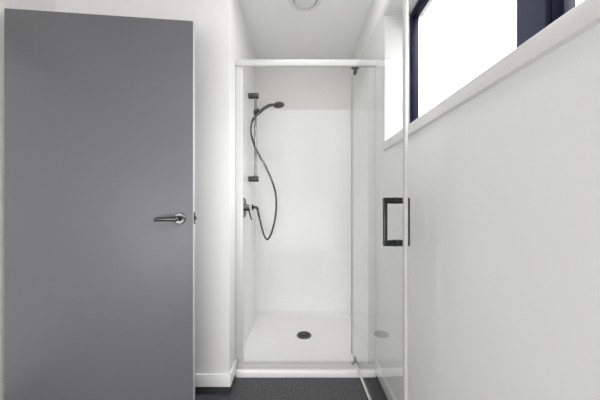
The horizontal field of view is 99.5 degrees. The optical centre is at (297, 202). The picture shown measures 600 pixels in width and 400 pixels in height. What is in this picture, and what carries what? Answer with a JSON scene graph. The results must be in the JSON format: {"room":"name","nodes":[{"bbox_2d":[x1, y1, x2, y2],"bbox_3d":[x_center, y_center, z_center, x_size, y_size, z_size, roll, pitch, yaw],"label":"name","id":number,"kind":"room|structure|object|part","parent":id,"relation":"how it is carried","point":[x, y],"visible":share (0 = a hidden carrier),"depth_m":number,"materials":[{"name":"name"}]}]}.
{"room":"bathroom","nodes":[
{"label":"bathroom","id":0,"kind":"room"},
{"bbox_2d":[0,0,54,11],"bbox_3d":[-1.475,-0.122,0.095,0.100,2.485,2.790,0,0,0],"label":"wall","id":1,"kind":"structure","parent":0,"point":[40,5],"depth_m":1.36,"materials":[{"name":"paint"}]},
{"bbox_2d":[0,2,6,399],"bbox_3d":[-1.433,0.095,0.710,0.185,2.050,0.920,0,0,0],"label":"door frame","id":2,"kind":"structure","parent":1,"relation":"attached to","point":[2,6],"depth_m":1.15,"materials":[{"name":"paint"}]},
{"bbox_2d":[4,8,196,399],"bbox_3d":[-0.895,0.121,1.152,0.819,1.973,0.103,0,0,-6],"label":"door","id":3,"kind":"structure","parent":1,"relation":"in","point":[99,110],"depth_m":1.17,"materials":[{"name":"grey paint"}]},
{"bbox_3d":[-0.599,0.073,1.159,0.115,0.027,0.057,0,0,-7],"label":"lever","id":4,"kind":"part","parent":3,"relation":"part of","materials":[{"name":"silver metal"}]},
{"bbox_3d":[-0.558,0.073,1.197,0.054,0.054,0.009,0,0,-6],"label":"handle","id":5,"kind":"part","parent":3,"relation":"part of","materials":[{"name":"silver metal"}]},
{"bbox_2d":[55,0,254,373],"bbox_3d":[-0.964,-0.122,1.995,1.122,2.485,1.010,0,0,0],"label":"wall","id":6,"kind":"structure","parent":0,"point":[221,34],"depth_m":1.49,"materials":[{"name":"paint"}]},
{"bbox_2d":[195,374,235,393],"bbox_3d":[-0.912,1.096,1.556,1.026,0.048,0.139,0,0,0],"label":"trim","id":7,"kind":"structure","parent":6,"relation":"attached to","point":[198,390],"depth_m":1.49,"materials":[{"name":"grey plastic"}]},
{"bbox_2d":[195,358,236,386],"bbox_3d":[-0.908,1.036,1.561,1.033,0.072,0.164,0,0,0],"label":"baseboard","id":8,"kind":"structure","parent":6,"relation":"attached to","point":[201,380],"depth_m":1.48,"materials":[{"name":"paint"}]},
{"bbox_2d":[195,378,384,399],"bbox_3d":[-1.012,1.150,0.550,3.425,0.060,3.900,0,0,0],"label":"floor","id":9,"kind":"structure","parent":0,"point":[243,388],"depth_m":1.52,"materials":[{"name":"grey carpet"}]},
{"bbox_2d":[236,311,375,377],"bbox_3d":[0.049,1.068,2.012,0.902,0.104,0.774,0,0,0],"label":"shower tray","id":10,"kind":"object","parent":9,"relation":"on","point":[271,336],"visible":0.94,"depth_m":1.93,"materials":[{"name":"plastic"}]},
{"bbox_2d":[235,0,409,399],"bbox_3d":[0.197,0.077,1.512,1.091,1.991,0.630,0,0,42],"label":"shower door","id":11,"kind":"structure","parent":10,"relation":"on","point":[354,65],"depth_m":1.63,"materials":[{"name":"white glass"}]},
{"bbox_3d":[0.049,-0.897,1.636,0.901,0.041,0.028,0,0,0],"label":"rail","id":12,"kind":"part","parent":11,"relation":"part of","materials":[{"name":"white metal"}]},
{"bbox_3d":[0.049,1.059,1.659,0.879,0.028,0.035,0,0,0],"label":"sill rail","id":13,"kind":"part","parent":11,"relation":"part of","materials":[{"name":"white metal"}]},
{"bbox_3d":[0.388,0.074,1.002,0.104,0.192,0.026,0,0,0],"label":"door handle","id":14,"kind":"part","parent":11,"relation":"part of","materials":[{"name":"black metal"}]},
{"bbox_2d":[255,59,350,109],"bbox_3d":[0.148,-0.122,2.450,1.103,2.485,0.100,0,0,0],"label":"wall","id":15,"kind":"structure","parent":0,"point":[297,88],"depth_m":2.40,"materials":[{"name":"paint"}]},
{"bbox_2d":[243,80,367,344],"bbox_3d":[0.049,0.069,2.028,0.903,1.895,0.744,0,0,0],"label":"liner","id":16,"kind":"object","parent":15,"relation":"attached to","point":[304,264],"visible":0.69,"depth_m":2.40,"materials":[{"name":"plastic"}]},
{"bbox_2d":[243,198,251,219],"bbox_3d":[-0.366,0.043,1.868,0.066,0.164,0.148,0,0,0],"label":"shower mixer","id":17,"kind":"object","parent":16,"relation":"attached to","point":[246,207],"visible":0.91,"depth_m":1.85,"materials":[{"name":"metal"}]},
{"bbox_3d":[-0.395,0.035,1.868,0.007,0.148,0.148,0,0,0],"label":"plate","id":18,"kind":"part","parent":17,"relation":"part of","materials":[{"name":"metal"}]},
{"bbox_2d":[248,93,258,181],"bbox_3d":[-0.353,-0.529,2.040,0.091,0.715,0.065,0,0,0],"label":"slide rail","id":19,"kind":"object","parent":16,"relation":"attached to","point":[255,96],"visible":0.91,"depth_m":2.04,"materials":[{"name":"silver metal"}]},
{"bbox_2d":[254,102,283,116],"bbox_3d":[-0.229,-0.735,2.005,0.242,0.119,0.089,0,0,0],"label":"shower","id":20,"kind":"object","parent":19,"relation":"attached to","point":[276,104],"visible":1,"depth_m":1.99,"materials":[{"name":"black metal"}]},
{"bbox_2d":[250,117,276,239],"bbox_3d":[-0.275,-0.182,2.104,0.209,0.994,0.220,0,0,0],"label":"shower hose","id":21,"kind":"object","parent":20,"relation":"hanging from","point":[253,118],"visible":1,"depth_m":2.07,"materials":[{"name":"black metal"}]},
{"bbox_2d":[238,0,371,58],"bbox_3d":[-1.012,-1.405,0.550,3.425,0.080,3.900,0,0,0],"label":"ceiling","id":22,"kind":"structure","parent":0,"point":[275,29],"depth_m":1.99,"materials":[{"name":"paint"}]},
{"bbox_2d":[289,0,321,11],"bbox_3d":[0.049,-1.353,1.690,0.224,0.024,0.224,0,0,0],"label":"ceiling vent","id":23,"kind":"object","parent":22,"relation":"in","point":[300,5],"visible":1,"depth_m":1.73,"materials":[{"name":"plastic"}]},
{"bbox_2d":[351,0,599,399],"bbox_3d":[0.600,-0.122,0.550,0.200,2.485,3.700,0,0,0],"label":"wall","id":24,"kind":"structure","parent":0,"point":[504,186],"depth_m":0.64,"materials":[{"name":"paint"}]},
{"bbox_2d":[374,358,395,399],"bbox_3d":[0.494,1.036,0.172,0.011,0.072,2.943,0,0,0],"label":"baseboard","id":25,"kind":"structure","parent":24,"relation":"attached to","point":[389,394],"depth_m":1.45,"materials":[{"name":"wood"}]},
{"bbox_2d":[382,0,599,150],"bbox_3d":[0.591,-0.694,0.581,0.218,0.792,1.751,0,0,0],"label":"window","id":26,"kind":"structure","parent":24,"relation":"in","point":[542,26],"depth_m":0.87,"materials":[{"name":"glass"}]},
{"bbox_3d":[0.635,-0.694,0.581,0.031,0.702,1.661,0,0,0],"label":"frame","id":27,"kind":"part","parent":26,"relation":"part of","materials":[{"name":"blue metal"}]},
{"bbox_3d":[0.635,-0.694,0.214,0.031,0.618,0.845,0,0,0],"label":"sash","id":28,"kind":"part","parent":26,"relation":"part of","materials":[{"name":"blue metal"}]}
]}

